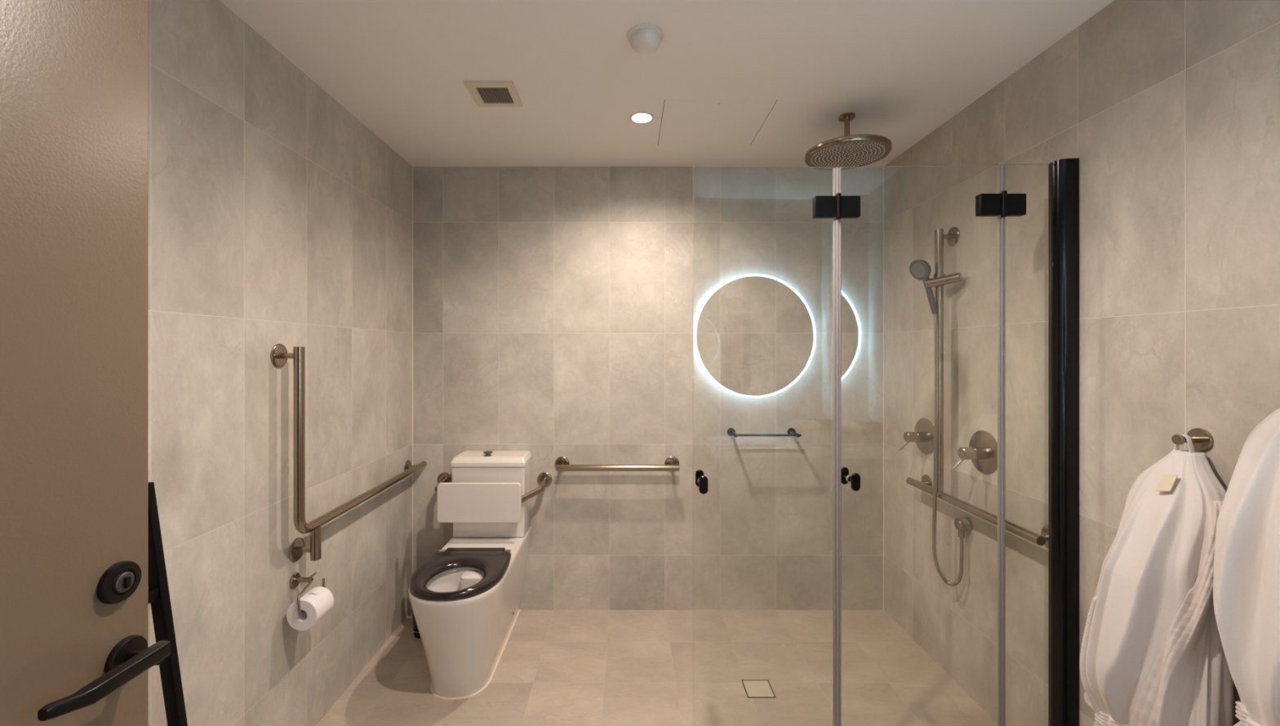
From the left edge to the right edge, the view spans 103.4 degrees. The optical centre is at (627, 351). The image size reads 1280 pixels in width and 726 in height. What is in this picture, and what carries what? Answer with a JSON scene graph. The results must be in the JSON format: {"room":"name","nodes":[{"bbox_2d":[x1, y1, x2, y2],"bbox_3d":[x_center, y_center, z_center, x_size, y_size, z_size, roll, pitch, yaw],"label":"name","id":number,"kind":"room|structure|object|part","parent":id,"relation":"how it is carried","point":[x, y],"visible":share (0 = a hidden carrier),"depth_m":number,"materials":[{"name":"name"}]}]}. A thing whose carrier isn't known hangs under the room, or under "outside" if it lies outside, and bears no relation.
{"room":"accessible bathroom","nodes":[
{"label":"accessible bathroom","id":0,"kind":"room"},
{"bbox_2d":[147,0,412,725],"bbox_3d":[-1.212,0.198,1.321,0.100,2.396,3.021,0,0,0],"label":"wall","id":1,"kind":"structure","parent":0,"point":[276,215],"depth_m":1.62,"materials":[{"name":"tile"}]},
{"bbox_2d":[289,571,324,613],"bbox_3d":[-1.124,0.824,1.746,0.076,0.103,0.140,0,0,0],"label":"toilet roll holder","id":2,"kind":"object","parent":1,"relation":"attached to","point":[295,578],"visible":0.88,"depth_m":1.75,"materials":[{"name":"silver metal"}]},
{"bbox_2d":[286,586,333,630],"bbox_3d":[-1.090,0.882,1.740,0.102,0.105,0.100,0,0,0],"label":"toilet roll","id":3,"kind":"object","parent":2,"relation":"on","point":[318,601],"visible":0.99,"depth_m":1.70,"materials":[{"name":"white paper"}]},
{"bbox_3d":[-1.096,0.836,1.746,0.020,0.079,0.140,0,0,0],"label":"wire arm","id":4,"kind":"part","parent":2,"relation":"part of","materials":[{"name":"silver metal"}]},
{"bbox_2d":[270,343,426,561],"bbox_3d":[-1.119,0.354,2.178,0.085,0.760,1.070,0,0,0],"label":"grab rail","id":5,"kind":"object","parent":1,"relation":"attached to","point":[279,355],"visible":1,"depth_m":1.68,"materials":[{"name":"silver metal"}]},
{"bbox_3d":[-1.130,0.014,1.683,0.054,0.019,0.019,0,0,0],"label":"bracket arm","id":6,"kind":"part","parent":5,"relation":"part of","materials":[{"name":"silver metal"}]},
{"bbox_3d":[-1.130,0.694,1.772,0.054,0.019,0.019,0,0,0],"label":"bracket arm","id":7,"kind":"part","parent":5,"relation":"part of","materials":[{"name":"silver metal"}]},
{"bbox_2d":[412,166,413,573],"bbox_3d":[-1.161,0.198,2.730,0.006,2.396,0.006,0,0,0],"label":"trim","id":8,"kind":"structure","parent":1,"relation":"attached to","point":[412,166],"depth_m":2.73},
{"bbox_2d":[413,166,883,609],"bbox_3d":[0.113,0.198,2.781,2.550,2.396,0.100,0,0,0],"label":"wall","id":9,"kind":"structure","parent":0,"point":[584,315],"depth_m":2.73,"materials":[{"name":"tile"}]},
{"bbox_2d":[434,471,551,522],"bbox_3d":[-0.716,0.736,2.593,0.619,0.190,0.276,0,0,0],"label":"padded backrest","id":10,"kind":"object","parent":9,"relation":"attached to","point":[456,502],"visible":1,"depth_m":2.46,"materials":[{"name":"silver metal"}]},
{"bbox_3d":[-0.716,0.716,2.607,0.570,0.081,0.246,0,0,0],"label":"rail","id":11,"kind":"part","parent":10,"relation":"part of","materials":[{"name":"silver metal"}]},
{"bbox_2d":[554,456,679,471],"bbox_3d":[-0.055,0.606,2.684,0.674,0.080,0.094,0,0,0],"label":"grab rail","id":12,"kind":"object","parent":9,"relation":"attached to","point":[562,463],"visible":1,"depth_m":2.64,"materials":[{"name":"silver metal"}]},
{"bbox_3d":[-0.049,0.611,2.654,0.644,0.033,0.033,0,0,0],"label":"rail","id":13,"kind":"part","parent":12,"relation":"part of","materials":[{"name":"silver metal"}]},
{"bbox_2d":[727,427,801,437],"bbox_3d":[0.725,0.434,2.672,0.370,0.044,0.117,0,0,0],"label":"towel bar","id":14,"kind":"object","parent":9,"relation":"attached to","point":[731,431],"visible":1,"depth_m":2.62,"materials":[{"name":"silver metal"}]},
{"bbox_3d":[0.562,0.435,2.670,0.019,0.019,0.111,0,0,0],"label":"bracket arm","id":15,"kind":"part","parent":14,"relation":"part of","materials":[{"name":"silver metal"}]},
{"bbox_3d":[0.888,0.435,2.670,0.019,0.019,0.111,0,0,0],"label":"bracket arm","id":16,"kind":"part","parent":14,"relation":"part of","materials":[{"name":"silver metal"}]},
{"bbox_2d":[315,609,997,725],"bbox_3d":[0.113,1.446,0.581,2.750,0.100,4.501,0,0,0],"label":"floor","id":17,"kind":"structure","parent":0,"point":[555,667],"depth_m":2.17,"materials":[{"name":"tile"}]},
{"bbox_2d":[147,481,187,725],"bbox_3d":[-1.068,0.854,0.998,0.181,1.085,0.417,0,0,0],"label":"rack","id":18,"kind":"object","parent":17,"relation":"on","point":[158,594],"visible":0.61,"depth_m":1.19,"materials":[{"name":"black metal"}]},
{"bbox_2d":[412,573,420,638],"bbox_3d":[-1.012,1.230,2.500,0.100,0.332,0.100,0,0,0],"label":"toilet brush holder","id":19,"kind":"object","parent":17,"relation":"on","point":[415,628],"visible":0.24,"depth_m":2.46,"materials":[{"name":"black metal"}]},
{"bbox_2d":[408,450,532,699],"bbox_3d":[-0.702,0.955,2.313,0.378,0.882,0.831,0,0,0],"label":"toilet","id":20,"kind":"object","parent":17,"relation":"on","point":[465,597],"visible":1,"depth_m":2.14,"materials":[{"name":"white ceramic"}]},
{"bbox_3d":[-0.702,0.923,2.108,0.376,0.027,0.420,0,0,0],"label":"seat","id":21,"kind":"part","parent":20,"relation":"part of","materials":[{"name":"grey plastic"}]},
{"bbox_3d":[-0.702,0.557,2.632,0.378,0.045,0.194,0,0,0],"label":"cistern lid","id":22,"kind":"part","parent":20,"relation":"part of","materials":[{"name":"white ceramic"}]},
{"bbox_2d":[741,679,775,697],"bbox_3d":[0.543,1.396,2.092,0.114,0.002,0.110,0,0,0],"label":"floor drain","id":23,"kind":"object","parent":17,"relation":"on","point":[753,687],"visible":1,"depth_m":2.09,"materials":[{"name":"beige metal"}]},
{"bbox_2d":[693,158,1079,725],"bbox_3d":[0.798,0.402,1.605,1.179,1.989,0.111,0,0,0],"label":"screen","id":24,"kind":"object","parent":17,"relation":"on","point":[1063,174],"visible":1,"depth_m":1.57,"materials":[{"name":"clear glass"}]},
{"bbox_3d":[0.236,0.412,1.624,0.028,0.056,0.050,0,0,0],"label":"door knob","id":25,"kind":"part","parent":24,"relation":"part of","materials":[{"name":"black metal"}]},
{"bbox_3d":[0.236,0.412,1.576,0.028,0.056,0.038,0,0,0],"label":"door knob","id":26,"kind":"part","parent":24,"relation":"part of","materials":[{"name":"black metal"}]},
{"bbox_3d":[0.433,0.399,1.603,0.449,1.971,0.006,0,0,-2],"label":"glass panel","id":27,"kind":"part","parent":24,"relation":"part of","materials":[{"name":"clear glass"}]},
{"bbox_3d":[0.712,0.406,1.635,0.028,0.056,0.050,0,0,0],"label":"door knob","id":28,"kind":"part","parent":24,"relation":"part of","materials":[{"name":"black metal"}]},
{"bbox_3d":[0.706,-0.460,1.610,0.066,0.066,0.026,0,0,0],"label":"hinge plate","id":29,"kind":"part","parent":24,"relation":"part of","materials":[{"name":"black metal"}]},
{"bbox_3d":[0.712,0.406,1.587,0.028,0.056,0.038,0,0,0],"label":"door knob","id":30,"kind":"part","parent":24,"relation":"part of","materials":[{"name":"black metal"}]},
{"bbox_3d":[0.923,0.399,1.598,0.485,1.971,0.006,0,0,3],"label":"glass panel","id":31,"kind":"part","parent":24,"relation":"part of","materials":[{"name":"clear glass"}]},
{"bbox_3d":[1.212,-0.460,1.587,0.066,0.066,0.026,0,0,0],"label":"hinge plate","id":32,"kind":"part","parent":24,"relation":"part of","materials":[{"name":"black metal"}]},
{"bbox_3d":[1.269,0.399,1.582,0.166,1.971,0.006,0,0,3],"label":"glass panel","id":33,"kind":"part","parent":24,"relation":"part of","materials":[{"name":"clear glass"}]},
{"bbox_2d":[219,0,1114,166],"bbox_3d":[0.113,-1.050,1.321,2.750,0.100,3.021,0,0,0],"label":"ceiling","id":34,"kind":"structure","parent":0,"point":[904,68],"depth_m":1.75,"materials":[{"name":"paint"}]},
{"bbox_2d":[463,80,523,106],"bbox_3d":[-0.514,-0.997,1.960,0.181,0.007,0.184,0,0,0],"label":"ceiling vent","id":35,"kind":"object","parent":34,"relation":"in","point":[484,93],"visible":1,"depth_m":1.95,"materials":[{"name":"plastic"}]},
{"bbox_2d":[475,88,513,103],"bbox_3d":[-0.512,-0.996,1.963,0.120,0.004,0.122,0,0,0],"label":"grille","id":36,"kind":"object","parent":35,"relation":"attached to","point":[484,95],"depth_m":1.96,"materials":[{"name":"grey metal"}]},
{"bbox_2d":[629,111,653,124],"bbox_3d":[0.062,-0.998,2.158,0.104,0.004,0.104,0,0,0],"label":"recessed light","id":37,"kind":"object","parent":34,"relation":"in","point":[641,117],"visible":1,"depth_m":2.16,"materials":[{"name":"white plastic"}]},
{"bbox_2d":[626,23,664,54],"bbox_3d":[0.058,-0.976,1.600,0.118,0.048,0.118,0,0,0],"label":"sensor","id":38,"kind":"object","parent":34,"relation":"attached to","point":[644,38],"visible":1,"depth_m":1.57,"materials":[{"name":"white plastic"}]},
{"bbox_2d":[657,99,777,145],"bbox_3d":[0.372,-0.999,2.227,0.449,0.002,0.443,0,0,0],"label":"access panel","id":39,"kind":"object","parent":34,"relation":"attached to","point":[683,122],"visible":1,"depth_m":2.19,"materials":[{"name":"paint"}]},
{"bbox_2d":[804,112,892,170],"bbox_3d":[0.934,-0.914,2.145,0.338,0.172,0.338,0,0,0],"label":"shower head","id":40,"kind":"object","parent":34,"relation":"attached to","point":[861,149],"visible":0.97,"depth_m":2.11},
{"bbox_3d":[0.934,-0.929,2.145,0.023,0.126,0.023,0,0,0],"label":"arm","id":41,"kind":"part","parent":40,"relation":"part of","materials":[{"name":"silver metal"}]},
{"bbox_2d":[884,0,1279,725],"bbox_3d":[1.438,0.198,1.321,0.100,2.396,3.021,0,0,0],"label":"wall","id":42,"kind":"structure","parent":0,"point":[1169,110],"depth_m":1.54,"materials":[{"name":"tile"}]},
{"bbox_2d":[883,167,884,609],"bbox_3d":[1.387,0.198,2.730,0.006,2.396,0.006,0,0,0],"label":"trim","id":43,"kind":"structure","parent":42,"relation":"attached to","point":[883,167],"depth_m":2.73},
{"bbox_2d":[898,417,933,453],"bbox_3d":[1.329,0.392,2.350,0.118,0.166,0.166,0,0,0],"label":"shower mixer","id":44,"kind":"object","parent":42,"relation":"attached to","point":[923,433],"visible":0.94,"depth_m":2.33,"materials":[{"name":"silver metal"}]},
{"bbox_3d":[1.293,0.436,2.355,0.046,0.052,0.008,0,0,14],"label":"mixer lever","id":45,"kind":"part","parent":44,"relation":"part of","materials":[{"name":"silver metal"}]},
{"bbox_3d":[1.385,0.392,2.350,0.006,0.166,0.166,0,0,0],"label":"plate","id":46,"kind":"part","parent":44,"relation":"part of","materials":[{"name":"silver metal"}]},
{"bbox_2d":[924,226,962,492],"bbox_3d":[1.324,0.034,2.115,0.128,1.125,0.143,0,0,0],"label":"slide rail","id":47,"kind":"object","parent":42,"relation":"attached to","point":[939,280],"visible":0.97,"depth_m":2.13,"materials":[{"name":"silver metal"}]},
{"bbox_2d":[909,259,964,586],"bbox_3d":[1.286,0.287,2.112,0.067,1.358,0.200,0,0,-38],"label":"shower","id":48,"kind":"object","parent":47,"relation":"attached to","point":[920,269],"visible":1,"depth_m":2.12,"materials":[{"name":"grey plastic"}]},
{"bbox_3d":[1.284,-0.243,2.146,0.064,0.173,0.032,0,0,44],"label":"handle","id":49,"kind":"part","parent":48,"relation":"part of","materials":[{"name":"silver metal"}]},
{"bbox_3d":[1.326,0.038,2.147,0.033,1.115,0.033,0,0,0],"label":"rail","id":50,"kind":"part","parent":47,"relation":"part of","materials":[{"name":"silver metal"}]},
{"bbox_3d":[1.360,-0.489,2.147,0.048,0.019,0.019,0,0,0],"label":"bracket arm","id":51,"kind":"part","parent":47,"relation":"part of","materials":[{"name":"silver metal"}]},
{"bbox_2d":[954,516,973,537],"bbox_3d":[1.365,0.715,2.055,0.045,0.082,0.056,0,0,0],"label":"outlet","id":52,"kind":"object","parent":42,"relation":"attached to","point":[962,524],"visible":1,"depth_m":2.04,"materials":[{"name":"silver metal"}]},
{"bbox_2d":[952,430,997,473],"bbox_3d":[1.329,0.390,1.962,0.118,0.166,0.166,0,0,0],"label":"shower mixer","id":53,"kind":"object","parent":42,"relation":"attached to","point":[982,450],"visible":0.95,"depth_m":1.95,"materials":[{"name":"silver metal"}]},
{"bbox_3d":[1.293,0.434,1.967,0.046,0.052,0.008,0,0,14],"label":"mixer lever","id":54,"kind":"part","parent":53,"relation":"part of","materials":[{"name":"silver metal"}]},
{"bbox_3d":[1.385,0.390,1.962,0.006,0.166,0.166,0,0,0],"label":"plate","id":55,"kind":"part","parent":53,"relation":"part of","materials":[{"name":"silver metal"}]},
{"bbox_2d":[906,474,1048,547],"bbox_3d":[1.349,0.609,1.992,0.078,0.080,0.765,0,0,0],"label":"grab rail","id":56,"kind":"object","parent":42,"relation":"attached to","point":[926,484],"visible":0.79,"depth_m":1.87,"materials":[{"name":"silver metal"}]},
{"bbox_3d":[1.360,0.609,1.650,0.048,0.020,0.019,0,0,0],"label":"bracket arm","id":57,"kind":"part","parent":56,"relation":"part of","materials":[{"name":"silver metal"}]},
{"bbox_2d":[1171,427,1213,451],"bbox_3d":[1.359,0.213,1.222,0.058,0.055,0.055,0,0,0],"label":"robe hook","id":58,"kind":"object","parent":42,"relation":"attached to","point":[1202,439],"visible":0.91,"depth_m":1.22,"materials":[{"name":"silver metal"}]},
{"bbox_2d":[1079,434,1233,725],"bbox_3d":[1.274,0.767,1.238,0.206,1.133,0.308,0,0,-20],"label":"bathrobe","id":59,"kind":"object","parent":58,"relation":"hanging from","point":[1152,653],"visible":0.86,"depth_m":1.18,"materials":[{"name":"white fabric"}]},
{"bbox_3d":[0.113,0.198,-0.130,2.550,2.396,0.120,0,0,0],"label":"wall","id":60,"kind":"structure","parent":0,"visible":0},
{"bbox_2d":[0,0,170,725],"bbox_3d":[-0.671,0.347,0.327,0.095,2.082,0.783,0,0,0],"label":"door","id":61,"kind":"structure","parent":60,"relation":"in","point":[74,651],"depth_m":0.61,"materials":[{"name":"paint"}]},
{"bbox_3d":[-0.636,0.404,0.625,0.026,0.023,0.138,0,0,0],"label":"lever","id":62,"kind":"part","parent":61,"relation":"part of","materials":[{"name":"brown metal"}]},
{"bbox_3d":[1.359,0.021,0.925,0.058,0.055,0.055,0,0,0],"label":"robe hook","id":63,"kind":"object","parent":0,"visible":0},
{"bbox_2d":[1213,407,1279,725],"bbox_3d":[1.286,0.575,0.932,0.189,1.132,0.301,0,0,0],"label":"bathrobe","id":64,"kind":"object","parent":63,"relation":"hanging from","point":[1246,578],"visible":1,"depth_m":0.99,"materials":[{"name":"white fabric"}]}
]}

